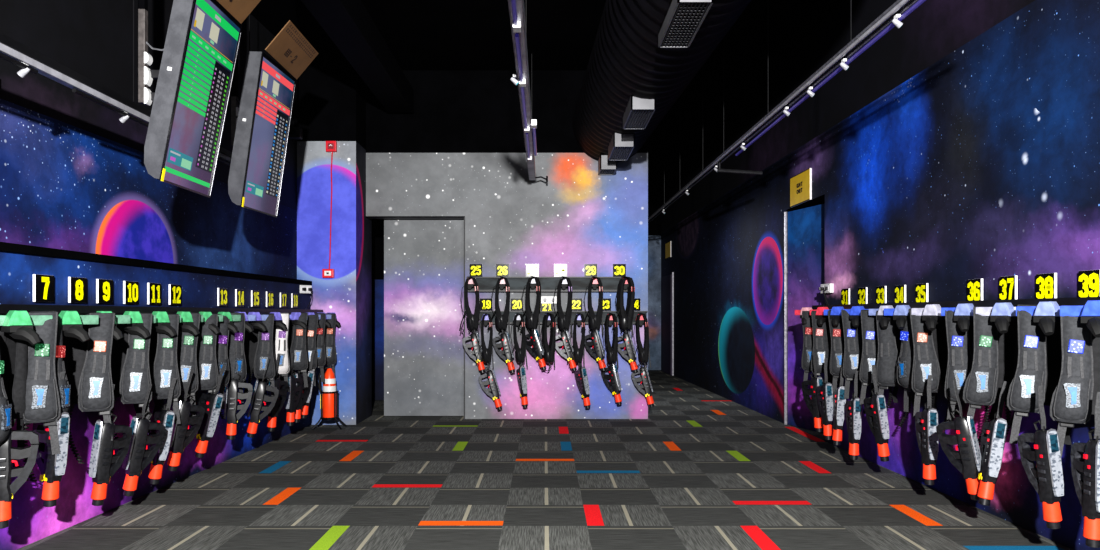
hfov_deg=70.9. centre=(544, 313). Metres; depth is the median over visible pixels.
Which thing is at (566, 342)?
gun
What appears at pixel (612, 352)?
vest
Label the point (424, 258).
door
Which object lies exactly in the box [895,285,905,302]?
number plate
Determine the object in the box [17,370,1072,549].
floor
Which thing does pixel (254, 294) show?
number plate
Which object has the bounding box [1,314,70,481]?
vest
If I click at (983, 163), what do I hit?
wall
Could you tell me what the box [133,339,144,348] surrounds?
light
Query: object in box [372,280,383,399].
wall
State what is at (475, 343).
gun
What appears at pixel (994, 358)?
vest
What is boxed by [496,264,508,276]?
number plate
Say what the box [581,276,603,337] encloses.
vest
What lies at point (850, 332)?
light
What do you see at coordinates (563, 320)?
vest
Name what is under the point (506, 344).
gun
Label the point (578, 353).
vest
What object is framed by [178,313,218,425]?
vest
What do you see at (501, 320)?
vest
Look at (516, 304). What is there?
number plate
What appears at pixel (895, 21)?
track spotlight
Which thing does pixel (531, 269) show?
number plate
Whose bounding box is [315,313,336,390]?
vest
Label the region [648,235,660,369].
wall
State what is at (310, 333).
light
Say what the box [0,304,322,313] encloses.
rail
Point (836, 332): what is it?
light
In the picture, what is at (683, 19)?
grille
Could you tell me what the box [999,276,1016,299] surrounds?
number plate
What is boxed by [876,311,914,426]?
vest
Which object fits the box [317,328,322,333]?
light
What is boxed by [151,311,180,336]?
hanger
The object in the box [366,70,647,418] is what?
wall
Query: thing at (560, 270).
number plate
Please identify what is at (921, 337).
light
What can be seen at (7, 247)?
trim
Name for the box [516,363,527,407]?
gun
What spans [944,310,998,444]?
vest
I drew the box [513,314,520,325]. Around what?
hanger
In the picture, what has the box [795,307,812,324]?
hanger
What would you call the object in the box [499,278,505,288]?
hanger
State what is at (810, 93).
track spotlight
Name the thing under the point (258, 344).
vest
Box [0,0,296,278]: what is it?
wall
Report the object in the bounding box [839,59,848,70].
track spotlight
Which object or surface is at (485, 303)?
number plate
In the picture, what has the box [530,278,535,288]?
hanger
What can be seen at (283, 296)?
number plate
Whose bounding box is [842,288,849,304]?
number plate
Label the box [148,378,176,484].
gun
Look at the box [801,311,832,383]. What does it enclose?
vest
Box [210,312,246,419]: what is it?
vest
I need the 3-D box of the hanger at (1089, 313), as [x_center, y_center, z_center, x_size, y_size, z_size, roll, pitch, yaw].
[2.579,0.022,3.579,0.216,0.169,0.292,0,0,2]
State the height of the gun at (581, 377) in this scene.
0.696 m
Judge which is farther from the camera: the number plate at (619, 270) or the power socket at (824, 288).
the number plate at (619, 270)
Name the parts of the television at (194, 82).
casing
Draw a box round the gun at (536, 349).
[525,328,545,369]
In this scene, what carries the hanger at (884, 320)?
hanging from the rail at (1078, 301)
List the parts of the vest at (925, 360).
panel, panel, coil cord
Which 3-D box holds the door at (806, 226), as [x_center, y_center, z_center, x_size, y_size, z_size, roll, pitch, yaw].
[2.897,0.046,8.179,0.041,2.395,1.104,0,0,-15]
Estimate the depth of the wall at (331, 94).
8.71 m
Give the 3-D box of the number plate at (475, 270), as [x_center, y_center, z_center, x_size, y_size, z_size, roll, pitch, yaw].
[-0.821,-0.517,9.177,0.155,0.155,0.022,0,0,0]
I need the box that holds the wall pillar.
[297,141,371,424]
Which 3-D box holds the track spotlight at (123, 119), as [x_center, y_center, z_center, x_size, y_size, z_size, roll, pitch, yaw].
[-2.451,-1.145,4.498,0.056,0.069,0.033,0,0,0]
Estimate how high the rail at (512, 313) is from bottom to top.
0.153 m
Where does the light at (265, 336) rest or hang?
on the vest at (258, 344)
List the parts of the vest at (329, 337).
panel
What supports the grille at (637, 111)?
attached to the air duct
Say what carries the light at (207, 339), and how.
on the vest at (208, 375)
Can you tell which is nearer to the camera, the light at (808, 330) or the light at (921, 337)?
the light at (921, 337)
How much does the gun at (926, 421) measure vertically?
0.698 m
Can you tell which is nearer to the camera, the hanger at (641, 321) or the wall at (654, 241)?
the hanger at (641, 321)
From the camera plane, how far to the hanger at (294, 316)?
7.51 m
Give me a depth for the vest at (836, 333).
6.55 m
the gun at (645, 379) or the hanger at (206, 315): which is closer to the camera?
the hanger at (206, 315)
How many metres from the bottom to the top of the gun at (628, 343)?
0.682 m
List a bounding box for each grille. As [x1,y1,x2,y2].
[598,154,616,174]
[608,132,634,160]
[623,95,655,128]
[658,0,713,47]
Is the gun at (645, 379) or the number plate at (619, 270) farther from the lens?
the number plate at (619, 270)
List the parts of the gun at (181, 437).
plate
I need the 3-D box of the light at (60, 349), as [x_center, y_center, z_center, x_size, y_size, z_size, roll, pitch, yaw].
[-2.523,0.196,4.017,0.018,0.066,0.066,0,1,3]
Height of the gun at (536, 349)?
0.678 m
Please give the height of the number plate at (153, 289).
0.150 m
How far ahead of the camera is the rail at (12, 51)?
4.04 m
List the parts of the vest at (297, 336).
panel, panel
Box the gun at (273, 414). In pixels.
[266,354,287,431]
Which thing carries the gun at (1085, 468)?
hanging from the vest at (1073, 400)
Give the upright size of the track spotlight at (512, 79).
0.069 m
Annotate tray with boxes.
[508,0,547,181]
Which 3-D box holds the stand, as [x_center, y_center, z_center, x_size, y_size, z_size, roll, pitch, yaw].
[-2.350,1.042,8.420,0.324,0.404,0.234,0,0,0]
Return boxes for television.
[144,0,241,197]
[228,51,295,217]
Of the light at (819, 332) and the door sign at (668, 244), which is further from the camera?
the door sign at (668, 244)
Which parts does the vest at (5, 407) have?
panel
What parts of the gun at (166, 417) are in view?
plate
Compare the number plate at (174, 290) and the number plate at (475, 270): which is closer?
the number plate at (174, 290)
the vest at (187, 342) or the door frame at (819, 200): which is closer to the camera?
the vest at (187, 342)
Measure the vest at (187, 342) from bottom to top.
0.858 m
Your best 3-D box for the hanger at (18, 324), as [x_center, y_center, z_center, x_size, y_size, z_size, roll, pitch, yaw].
[-2.603,0.068,3.783,0.292,0.169,0.216,0,0,-21]
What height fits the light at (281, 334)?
0.066 m
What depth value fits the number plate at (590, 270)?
9.17 m
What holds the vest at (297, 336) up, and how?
hanging from the hanger at (294, 316)
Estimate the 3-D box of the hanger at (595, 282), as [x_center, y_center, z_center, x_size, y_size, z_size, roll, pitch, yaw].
[0.581,-0.355,9.081,0.110,0.137,0.121,0,0,0]
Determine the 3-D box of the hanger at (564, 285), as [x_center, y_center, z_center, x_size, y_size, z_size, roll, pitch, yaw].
[0.221,-0.355,9.081,0.110,0.137,0.121,0,0,0]
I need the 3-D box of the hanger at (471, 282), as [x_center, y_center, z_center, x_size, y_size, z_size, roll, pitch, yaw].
[-0.882,-0.355,9.081,0.110,0.137,0.121,0,0,0]
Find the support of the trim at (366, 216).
attached to the wall at (576, 218)
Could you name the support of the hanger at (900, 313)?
hanging from the rail at (1078, 301)
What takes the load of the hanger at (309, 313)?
hanging from the rail at (4, 308)
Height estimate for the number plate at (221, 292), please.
0.150 m
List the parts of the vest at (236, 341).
panel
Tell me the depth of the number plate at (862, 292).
6.63 m
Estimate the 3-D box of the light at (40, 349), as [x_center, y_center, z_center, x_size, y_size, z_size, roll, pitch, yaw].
[-2.518,0.180,3.866,0.066,0.066,0.018,-2,2,-32]
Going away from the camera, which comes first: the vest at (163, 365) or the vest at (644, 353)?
the vest at (163, 365)
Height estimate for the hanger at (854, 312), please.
0.169 m
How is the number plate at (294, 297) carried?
attached to the wall panel
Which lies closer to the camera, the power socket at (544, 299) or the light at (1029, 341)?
the light at (1029, 341)
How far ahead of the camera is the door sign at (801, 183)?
8.16 m
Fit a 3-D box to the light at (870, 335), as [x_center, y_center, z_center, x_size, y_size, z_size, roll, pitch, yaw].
[2.475,0.161,5.874,0.066,0.066,0.018,2,1,21]
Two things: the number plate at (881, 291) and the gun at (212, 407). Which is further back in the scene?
the number plate at (881, 291)
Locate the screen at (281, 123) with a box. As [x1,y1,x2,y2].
[246,61,293,197]
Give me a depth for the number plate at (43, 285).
4.27 m
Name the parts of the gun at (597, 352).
plate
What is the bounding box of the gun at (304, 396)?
[293,370,310,422]
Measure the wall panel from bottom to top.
1.575 m
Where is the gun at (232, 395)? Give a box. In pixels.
[224,351,252,439]
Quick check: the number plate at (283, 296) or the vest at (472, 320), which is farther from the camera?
the vest at (472, 320)
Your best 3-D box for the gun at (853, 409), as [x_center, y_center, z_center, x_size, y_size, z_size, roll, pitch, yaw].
[2.433,0.796,6.107,0.080,0.698,0.203,1,0,0]
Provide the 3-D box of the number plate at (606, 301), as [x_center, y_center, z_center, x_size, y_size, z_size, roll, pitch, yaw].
[0.708,-0.113,9.177,0.155,0.145,0.022,0,0,0]
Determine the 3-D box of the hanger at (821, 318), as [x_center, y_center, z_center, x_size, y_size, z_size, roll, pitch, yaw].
[2.524,0.022,6.928,0.216,0.169,0.292,0,0,2]
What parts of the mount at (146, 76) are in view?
drop rod, arm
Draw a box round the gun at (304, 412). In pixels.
[301,350,314,418]
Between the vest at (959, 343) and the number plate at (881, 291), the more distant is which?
the number plate at (881, 291)
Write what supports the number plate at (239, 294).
attached to the wall panel
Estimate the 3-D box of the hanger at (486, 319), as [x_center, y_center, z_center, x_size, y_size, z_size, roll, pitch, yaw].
[-0.694,0.069,9.081,0.110,0.137,0.121,0,0,0]
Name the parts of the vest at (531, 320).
panel, panel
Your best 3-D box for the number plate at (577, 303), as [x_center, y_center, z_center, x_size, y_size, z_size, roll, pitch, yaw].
[0.368,-0.113,9.177,0.155,0.145,0.022,0,0,0]
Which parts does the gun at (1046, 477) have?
plate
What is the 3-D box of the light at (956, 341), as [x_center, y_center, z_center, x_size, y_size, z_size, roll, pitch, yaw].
[2.499,0.164,4.678,0.066,0.066,0.018,0,-1,32]
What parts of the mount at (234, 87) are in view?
drop rod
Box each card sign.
[217,0,260,23]
[265,20,318,78]
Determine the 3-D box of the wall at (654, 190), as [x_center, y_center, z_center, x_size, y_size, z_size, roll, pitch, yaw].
[1.913,-2.325,17.190,1.574,1.150,0.001,0,0,0]
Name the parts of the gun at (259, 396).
plate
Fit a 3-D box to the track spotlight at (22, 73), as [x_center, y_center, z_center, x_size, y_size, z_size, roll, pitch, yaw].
[-2.451,-1.145,3.630,0.056,0.069,0.033,0,0,0]
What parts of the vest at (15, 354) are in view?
panel, coil cord, panel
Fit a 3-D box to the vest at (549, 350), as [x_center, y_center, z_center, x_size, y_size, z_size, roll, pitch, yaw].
[0.019,0.328,8.977,0.210,0.680,0.199,1,0,-12]
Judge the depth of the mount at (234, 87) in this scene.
6.20 m
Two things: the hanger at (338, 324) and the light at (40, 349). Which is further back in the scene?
the hanger at (338, 324)
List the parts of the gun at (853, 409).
plate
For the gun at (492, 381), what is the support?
hanging from the vest at (486, 353)
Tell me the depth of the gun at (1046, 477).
3.74 m
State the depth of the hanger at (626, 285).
9.03 m
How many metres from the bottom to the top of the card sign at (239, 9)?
0.224 m
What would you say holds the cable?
attached to the wall pillar
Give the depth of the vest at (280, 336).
7.07 m
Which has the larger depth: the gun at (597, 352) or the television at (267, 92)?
the gun at (597, 352)
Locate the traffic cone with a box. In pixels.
[318,364,335,417]
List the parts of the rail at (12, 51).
rail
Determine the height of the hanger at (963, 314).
0.169 m
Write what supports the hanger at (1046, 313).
hanging from the rail at (1078, 301)
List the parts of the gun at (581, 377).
plate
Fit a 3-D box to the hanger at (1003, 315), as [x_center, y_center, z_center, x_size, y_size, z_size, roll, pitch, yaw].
[2.567,0.022,4.284,0.216,0.169,0.292,0,0,2]
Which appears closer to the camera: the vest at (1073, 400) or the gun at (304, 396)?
the vest at (1073, 400)
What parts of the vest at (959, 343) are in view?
panel, panel, coil cord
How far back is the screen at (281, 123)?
6.06 m
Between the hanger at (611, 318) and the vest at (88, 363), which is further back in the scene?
the hanger at (611, 318)
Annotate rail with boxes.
[0,0,249,165]
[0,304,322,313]
[467,277,626,291]
[479,311,647,323]
[812,297,1099,309]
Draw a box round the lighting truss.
[648,0,925,222]
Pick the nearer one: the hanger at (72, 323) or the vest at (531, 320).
the hanger at (72, 323)
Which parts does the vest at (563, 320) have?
panel, panel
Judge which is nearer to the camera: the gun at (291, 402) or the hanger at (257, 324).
the hanger at (257, 324)
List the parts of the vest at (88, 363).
coil cord, panel, panel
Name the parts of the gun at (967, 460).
plate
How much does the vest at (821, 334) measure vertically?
0.858 m
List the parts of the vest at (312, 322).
panel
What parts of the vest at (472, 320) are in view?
panel, panel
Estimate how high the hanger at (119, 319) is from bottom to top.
0.169 m
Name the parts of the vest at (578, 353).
panel, panel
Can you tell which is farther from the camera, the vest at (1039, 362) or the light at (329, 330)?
the light at (329, 330)
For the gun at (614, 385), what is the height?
0.691 m
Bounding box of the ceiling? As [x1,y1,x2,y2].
[250,0,842,183]
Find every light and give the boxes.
[0,360,3,373]
[35,344,49,355]
[55,345,65,357]
[93,341,106,351]
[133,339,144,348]
[162,338,172,347]
[183,335,193,344]
[203,335,212,343]
[218,335,226,343]
[235,333,242,340]
[262,333,268,339]
[278,331,285,337]
[296,329,302,335]
[307,330,313,336]
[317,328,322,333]
[327,328,332,333]
[805,327,811,333]
[816,329,823,335]
[833,329,840,336]
[847,329,855,336]
[866,331,874,339]
[900,331,908,340]
[917,333,927,341]
[951,336,963,346]
[979,335,992,346]
[1023,335,1038,347]
[1068,339,1084,353]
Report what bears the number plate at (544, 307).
attached to the wall at (576, 218)
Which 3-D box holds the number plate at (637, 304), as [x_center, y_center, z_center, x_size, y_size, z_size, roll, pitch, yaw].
[1.057,-0.113,9.177,0.155,0.145,0.022,0,0,0]
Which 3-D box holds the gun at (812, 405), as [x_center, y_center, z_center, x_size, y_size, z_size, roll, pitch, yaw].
[2.382,0.694,6.857,0.107,0.700,0.212,0,0,-33]
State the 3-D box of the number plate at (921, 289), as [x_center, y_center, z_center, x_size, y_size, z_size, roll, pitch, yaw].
[2.761,-0.143,5.656,0.018,0.160,0.150,0,0,-1]
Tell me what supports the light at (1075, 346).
on the vest at (1073, 400)
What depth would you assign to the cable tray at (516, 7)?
5.12 m
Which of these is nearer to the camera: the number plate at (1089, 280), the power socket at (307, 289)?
the number plate at (1089, 280)
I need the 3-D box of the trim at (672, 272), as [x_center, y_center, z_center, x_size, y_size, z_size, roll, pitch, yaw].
[2.596,0.200,15.685,0.030,2.100,0.050,0,0,0]
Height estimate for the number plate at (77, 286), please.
0.150 m
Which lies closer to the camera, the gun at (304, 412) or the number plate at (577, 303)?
the gun at (304, 412)
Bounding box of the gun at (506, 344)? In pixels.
[493,330,514,372]
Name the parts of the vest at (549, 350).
panel, panel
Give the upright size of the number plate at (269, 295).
0.150 m
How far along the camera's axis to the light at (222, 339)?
5.88 m
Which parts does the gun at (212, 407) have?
plate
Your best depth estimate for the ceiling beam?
7.05 m
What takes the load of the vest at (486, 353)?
hanging from the hanger at (486, 319)
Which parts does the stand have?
leg, leg, leg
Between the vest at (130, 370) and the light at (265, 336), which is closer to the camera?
the vest at (130, 370)
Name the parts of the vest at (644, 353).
panel, panel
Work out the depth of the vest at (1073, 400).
3.65 m
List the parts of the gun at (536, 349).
plate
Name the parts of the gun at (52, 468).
plate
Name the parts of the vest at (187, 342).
coil cord, panel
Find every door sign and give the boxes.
[665,241,670,258]
[790,168,811,207]
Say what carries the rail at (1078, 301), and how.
attached to the wall at (983, 163)
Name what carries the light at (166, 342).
on the vest at (163, 365)
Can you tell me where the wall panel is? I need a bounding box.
[0,251,310,549]
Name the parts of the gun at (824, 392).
plate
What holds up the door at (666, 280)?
in the wall at (983, 163)
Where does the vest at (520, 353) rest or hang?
hanging from the hanger at (518, 319)
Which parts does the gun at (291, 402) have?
plate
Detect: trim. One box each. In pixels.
[0,242,311,284]
[366,216,464,216]
[464,217,464,418]
[672,272,673,375]
[784,212,786,424]
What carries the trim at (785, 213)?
attached to the door frame at (819, 200)
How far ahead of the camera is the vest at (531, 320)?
8.91 m
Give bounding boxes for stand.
[312,390,346,428]
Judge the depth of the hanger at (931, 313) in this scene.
4.97 m
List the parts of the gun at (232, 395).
plate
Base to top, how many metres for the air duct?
1.250 m
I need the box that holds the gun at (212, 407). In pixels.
[195,365,225,457]
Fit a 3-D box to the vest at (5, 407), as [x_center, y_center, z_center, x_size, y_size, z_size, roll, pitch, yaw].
[-2.597,0.483,3.495,0.240,0.858,0.319,-1,1,-4]
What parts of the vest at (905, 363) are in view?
panel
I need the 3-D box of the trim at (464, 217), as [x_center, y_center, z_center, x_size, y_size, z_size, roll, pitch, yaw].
[-0.959,0.048,9.198,0.016,2.405,0.024,0,0,0]
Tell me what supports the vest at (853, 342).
hanging from the hanger at (854, 312)
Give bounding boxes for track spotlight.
[17,63,29,77]
[119,112,128,122]
[510,74,518,84]
[783,107,789,115]
[807,87,814,96]
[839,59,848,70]
[892,14,902,28]
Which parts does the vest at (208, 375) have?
panel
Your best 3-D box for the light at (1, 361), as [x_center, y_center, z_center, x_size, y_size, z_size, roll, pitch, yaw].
[-2.536,0.247,3.581,0.018,0.066,0.066,-1,1,-4]
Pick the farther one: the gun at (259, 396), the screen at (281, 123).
the gun at (259, 396)
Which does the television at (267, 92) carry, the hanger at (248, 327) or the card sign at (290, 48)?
the card sign at (290, 48)
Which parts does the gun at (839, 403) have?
plate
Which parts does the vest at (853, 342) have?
panel, panel, coil cord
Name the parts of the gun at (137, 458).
plate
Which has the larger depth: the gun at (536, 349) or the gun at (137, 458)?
the gun at (536, 349)
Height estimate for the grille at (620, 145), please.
0.170 m
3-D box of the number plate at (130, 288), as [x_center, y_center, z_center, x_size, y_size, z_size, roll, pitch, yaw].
[-2.753,-0.142,5.133,0.019,0.150,0.150,0,0,2]
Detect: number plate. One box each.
[33,274,53,301]
[68,277,86,302]
[96,279,112,302]
[123,281,137,303]
[147,283,160,304]
[169,284,180,304]
[217,288,226,305]
[235,289,243,305]
[251,290,258,306]
[266,291,273,306]
[280,292,286,306]
[291,293,297,307]
[469,264,482,276]
[479,298,492,310]
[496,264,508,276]
[510,298,523,310]
[526,264,538,276]
[540,304,553,310]
[554,264,566,276]
[572,298,582,310]
[584,264,596,276]
[598,298,610,310]
[613,264,625,276]
[634,298,640,310]
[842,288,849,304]
[858,287,867,303]
[876,286,886,303]
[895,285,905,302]
[916,283,927,301]
[967,279,982,300]
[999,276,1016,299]
[1036,273,1056,298]
[1078,270,1099,296]
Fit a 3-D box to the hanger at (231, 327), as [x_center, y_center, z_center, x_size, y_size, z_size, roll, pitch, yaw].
[-2.526,0.068,6.010,0.292,0.169,0.216,0,0,-21]
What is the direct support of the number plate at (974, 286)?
attached to the wall at (983, 163)
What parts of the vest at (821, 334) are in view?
panel, panel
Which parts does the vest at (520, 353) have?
panel, panel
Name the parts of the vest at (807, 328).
panel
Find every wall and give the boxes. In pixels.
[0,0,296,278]
[297,57,365,149]
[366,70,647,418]
[372,219,383,279]
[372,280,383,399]
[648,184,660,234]
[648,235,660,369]
[661,0,1099,549]
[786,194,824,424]
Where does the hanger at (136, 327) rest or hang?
hanging from the rail at (4, 308)
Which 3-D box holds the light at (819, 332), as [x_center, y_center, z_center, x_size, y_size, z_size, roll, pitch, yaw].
[2.458,0.164,6.910,0.066,0.066,0.018,1,0,18]
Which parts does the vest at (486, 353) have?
panel, panel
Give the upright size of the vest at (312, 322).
0.858 m
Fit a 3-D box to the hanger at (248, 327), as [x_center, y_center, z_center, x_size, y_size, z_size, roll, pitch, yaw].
[-2.516,0.068,6.299,0.292,0.169,0.216,0,0,-21]
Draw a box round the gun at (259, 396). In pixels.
[247,357,278,437]
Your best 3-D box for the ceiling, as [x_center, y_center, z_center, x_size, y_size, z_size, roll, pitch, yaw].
[0.000,-2.950,8.800,6.800,0.100,18.800,0,0,0]
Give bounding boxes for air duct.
[572,0,751,174]
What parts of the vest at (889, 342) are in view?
panel, panel, coil cord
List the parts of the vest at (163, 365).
panel, panel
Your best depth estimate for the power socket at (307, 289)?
8.44 m
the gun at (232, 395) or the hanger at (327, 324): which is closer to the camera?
the gun at (232, 395)
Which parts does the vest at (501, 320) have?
panel, panel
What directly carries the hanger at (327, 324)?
hanging from the rail at (4, 308)
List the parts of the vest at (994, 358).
panel, panel, coil cord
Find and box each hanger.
[0,310,52,344]
[59,311,98,341]
[97,311,130,339]
[119,311,155,338]
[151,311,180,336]
[176,312,202,335]
[199,312,222,334]
[218,312,240,333]
[238,312,255,332]
[248,312,268,331]
[270,312,286,330]
[289,312,307,328]
[305,312,320,328]
[317,312,330,327]
[327,312,340,326]
[467,278,473,289]
[481,314,488,325]
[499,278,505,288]
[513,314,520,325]
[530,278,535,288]
[561,278,567,289]
[576,314,581,325]
[592,278,597,289]
[607,314,612,325]
[624,279,628,289]
[636,314,643,325]
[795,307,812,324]
[810,307,828,325]
[824,307,843,326]
[842,306,868,326]
[869,305,892,328]
[884,305,909,328]
[911,304,944,330]
[941,303,973,331]
[976,302,1016,333]
[1016,301,1059,334]
[1060,300,1099,337]
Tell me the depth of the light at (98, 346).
4.33 m
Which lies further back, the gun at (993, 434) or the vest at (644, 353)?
the vest at (644, 353)
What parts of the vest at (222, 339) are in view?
panel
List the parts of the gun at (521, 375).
plate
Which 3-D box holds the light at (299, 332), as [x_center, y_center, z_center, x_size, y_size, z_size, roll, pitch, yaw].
[-2.384,0.179,7.502,0.066,0.066,0.018,-2,-1,-10]
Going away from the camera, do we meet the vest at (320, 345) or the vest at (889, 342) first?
the vest at (889, 342)
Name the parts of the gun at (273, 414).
plate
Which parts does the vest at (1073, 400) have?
panel, panel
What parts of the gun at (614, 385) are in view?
plate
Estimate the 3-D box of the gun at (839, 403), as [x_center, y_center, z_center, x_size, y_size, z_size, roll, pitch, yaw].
[2.443,0.738,6.436,0.107,0.698,0.204,0,0,9]
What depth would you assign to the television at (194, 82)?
4.55 m
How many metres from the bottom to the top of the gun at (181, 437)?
0.690 m
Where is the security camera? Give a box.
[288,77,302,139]
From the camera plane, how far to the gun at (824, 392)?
6.57 m
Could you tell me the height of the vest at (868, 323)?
0.858 m
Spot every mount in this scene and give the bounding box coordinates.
[138,0,163,105]
[231,53,239,146]
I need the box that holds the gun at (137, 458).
[122,383,164,495]
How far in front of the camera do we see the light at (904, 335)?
5.36 m
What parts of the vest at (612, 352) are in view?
panel, panel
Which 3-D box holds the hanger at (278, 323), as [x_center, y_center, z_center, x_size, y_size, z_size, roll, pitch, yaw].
[-2.490,0.068,7.039,0.292,0.169,0.216,0,0,-21]
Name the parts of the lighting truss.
arm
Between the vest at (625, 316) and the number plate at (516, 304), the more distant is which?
the number plate at (516, 304)
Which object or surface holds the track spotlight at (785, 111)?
attached to the lighting truss
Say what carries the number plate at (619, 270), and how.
attached to the wall at (576, 218)
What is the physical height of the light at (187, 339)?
0.066 m
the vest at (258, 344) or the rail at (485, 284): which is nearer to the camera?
the vest at (258, 344)
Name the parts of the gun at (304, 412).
plate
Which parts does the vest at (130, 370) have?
coil cord, panel, panel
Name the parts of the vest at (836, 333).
panel, coil cord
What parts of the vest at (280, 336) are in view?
panel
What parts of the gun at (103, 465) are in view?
plate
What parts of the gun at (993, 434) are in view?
plate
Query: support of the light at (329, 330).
on the vest at (329, 337)
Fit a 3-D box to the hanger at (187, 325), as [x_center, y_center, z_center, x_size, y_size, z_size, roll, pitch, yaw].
[-2.547,0.068,5.387,0.292,0.169,0.216,0,0,-21]
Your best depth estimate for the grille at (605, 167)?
8.80 m
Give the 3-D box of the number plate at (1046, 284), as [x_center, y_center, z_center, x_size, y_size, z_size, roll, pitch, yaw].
[2.784,-0.144,4.288,0.018,0.160,0.150,0,0,-1]
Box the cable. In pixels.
[329,152,332,268]
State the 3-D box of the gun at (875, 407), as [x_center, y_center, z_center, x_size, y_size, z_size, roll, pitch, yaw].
[2.409,0.713,5.602,0.132,0.698,0.205,0,0,-10]
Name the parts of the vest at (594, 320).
panel, panel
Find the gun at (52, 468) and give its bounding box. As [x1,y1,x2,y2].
[32,371,69,506]
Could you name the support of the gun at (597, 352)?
hanging from the vest at (594, 320)
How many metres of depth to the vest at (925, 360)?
5.10 m
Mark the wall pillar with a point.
(348, 294)
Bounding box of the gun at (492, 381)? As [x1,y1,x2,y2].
[478,366,501,409]
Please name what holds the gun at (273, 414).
hanging from the vest at (280, 336)
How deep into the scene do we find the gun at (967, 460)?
4.40 m
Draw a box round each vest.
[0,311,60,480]
[0,355,11,444]
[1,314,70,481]
[58,312,114,463]
[102,313,152,438]
[133,314,180,434]
[153,312,199,416]
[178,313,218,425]
[189,314,229,408]
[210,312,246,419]
[244,313,275,399]
[258,313,289,394]
[280,313,308,386]
[289,315,318,385]
[300,313,325,381]
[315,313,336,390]
[459,276,480,337]
[476,313,493,370]
[487,276,509,338]
[510,313,527,370]
[518,276,540,338]
[538,313,555,370]
[550,276,572,338]
[567,313,584,370]
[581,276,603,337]
[601,313,618,370]
[612,276,634,338]
[633,313,650,370]
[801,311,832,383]
[811,311,839,399]
[828,310,861,396]
[841,310,878,412]
[859,310,898,412]
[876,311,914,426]
[897,308,941,411]
[910,309,958,421]
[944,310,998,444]
[963,306,1017,436]
[1007,304,1071,444]
[1050,305,1099,456]
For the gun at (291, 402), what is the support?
hanging from the vest at (297, 336)
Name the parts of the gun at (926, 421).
plate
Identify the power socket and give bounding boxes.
[300,285,311,307]
[541,296,556,304]
[819,283,833,304]
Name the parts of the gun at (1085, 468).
plate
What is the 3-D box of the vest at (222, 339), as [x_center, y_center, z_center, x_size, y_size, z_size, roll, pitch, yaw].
[-2.570,0.422,5.870,0.232,0.862,0.334,0,0,43]
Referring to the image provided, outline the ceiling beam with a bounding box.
[301,0,412,112]
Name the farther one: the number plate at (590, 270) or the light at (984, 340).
the number plate at (590, 270)
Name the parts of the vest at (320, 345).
panel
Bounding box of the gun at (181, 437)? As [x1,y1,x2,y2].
[167,370,204,470]
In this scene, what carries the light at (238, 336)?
on the vest at (236, 341)
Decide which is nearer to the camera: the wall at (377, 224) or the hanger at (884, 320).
the hanger at (884, 320)
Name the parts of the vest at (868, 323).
panel, coil cord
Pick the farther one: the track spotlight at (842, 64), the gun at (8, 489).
the track spotlight at (842, 64)
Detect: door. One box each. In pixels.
[384,219,463,415]
[662,274,671,374]
[788,203,824,432]
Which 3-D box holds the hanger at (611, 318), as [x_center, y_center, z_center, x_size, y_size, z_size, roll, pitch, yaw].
[0.764,0.069,9.081,0.110,0.137,0.121,0,0,0]
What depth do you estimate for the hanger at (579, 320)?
9.03 m
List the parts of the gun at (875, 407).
plate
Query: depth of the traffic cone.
8.37 m
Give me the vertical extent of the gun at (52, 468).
0.697 m
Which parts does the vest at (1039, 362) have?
panel, panel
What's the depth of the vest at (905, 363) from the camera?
5.33 m
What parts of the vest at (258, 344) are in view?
coil cord, panel, panel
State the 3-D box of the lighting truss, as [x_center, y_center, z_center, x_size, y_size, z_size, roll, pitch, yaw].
[1.994,-2.170,9.752,0.483,1.460,13.501,0,0,-1]
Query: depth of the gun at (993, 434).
4.27 m
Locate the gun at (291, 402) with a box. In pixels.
[284,353,301,425]
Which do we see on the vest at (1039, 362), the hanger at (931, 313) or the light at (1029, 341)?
the light at (1029, 341)
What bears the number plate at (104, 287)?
attached to the wall panel
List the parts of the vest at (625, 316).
panel, panel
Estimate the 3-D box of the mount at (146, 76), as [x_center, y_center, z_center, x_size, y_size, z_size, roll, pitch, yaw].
[-2.394,-2.100,4.800,0.393,1.600,0.180,0,0,0]
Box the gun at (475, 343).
[462,330,484,372]

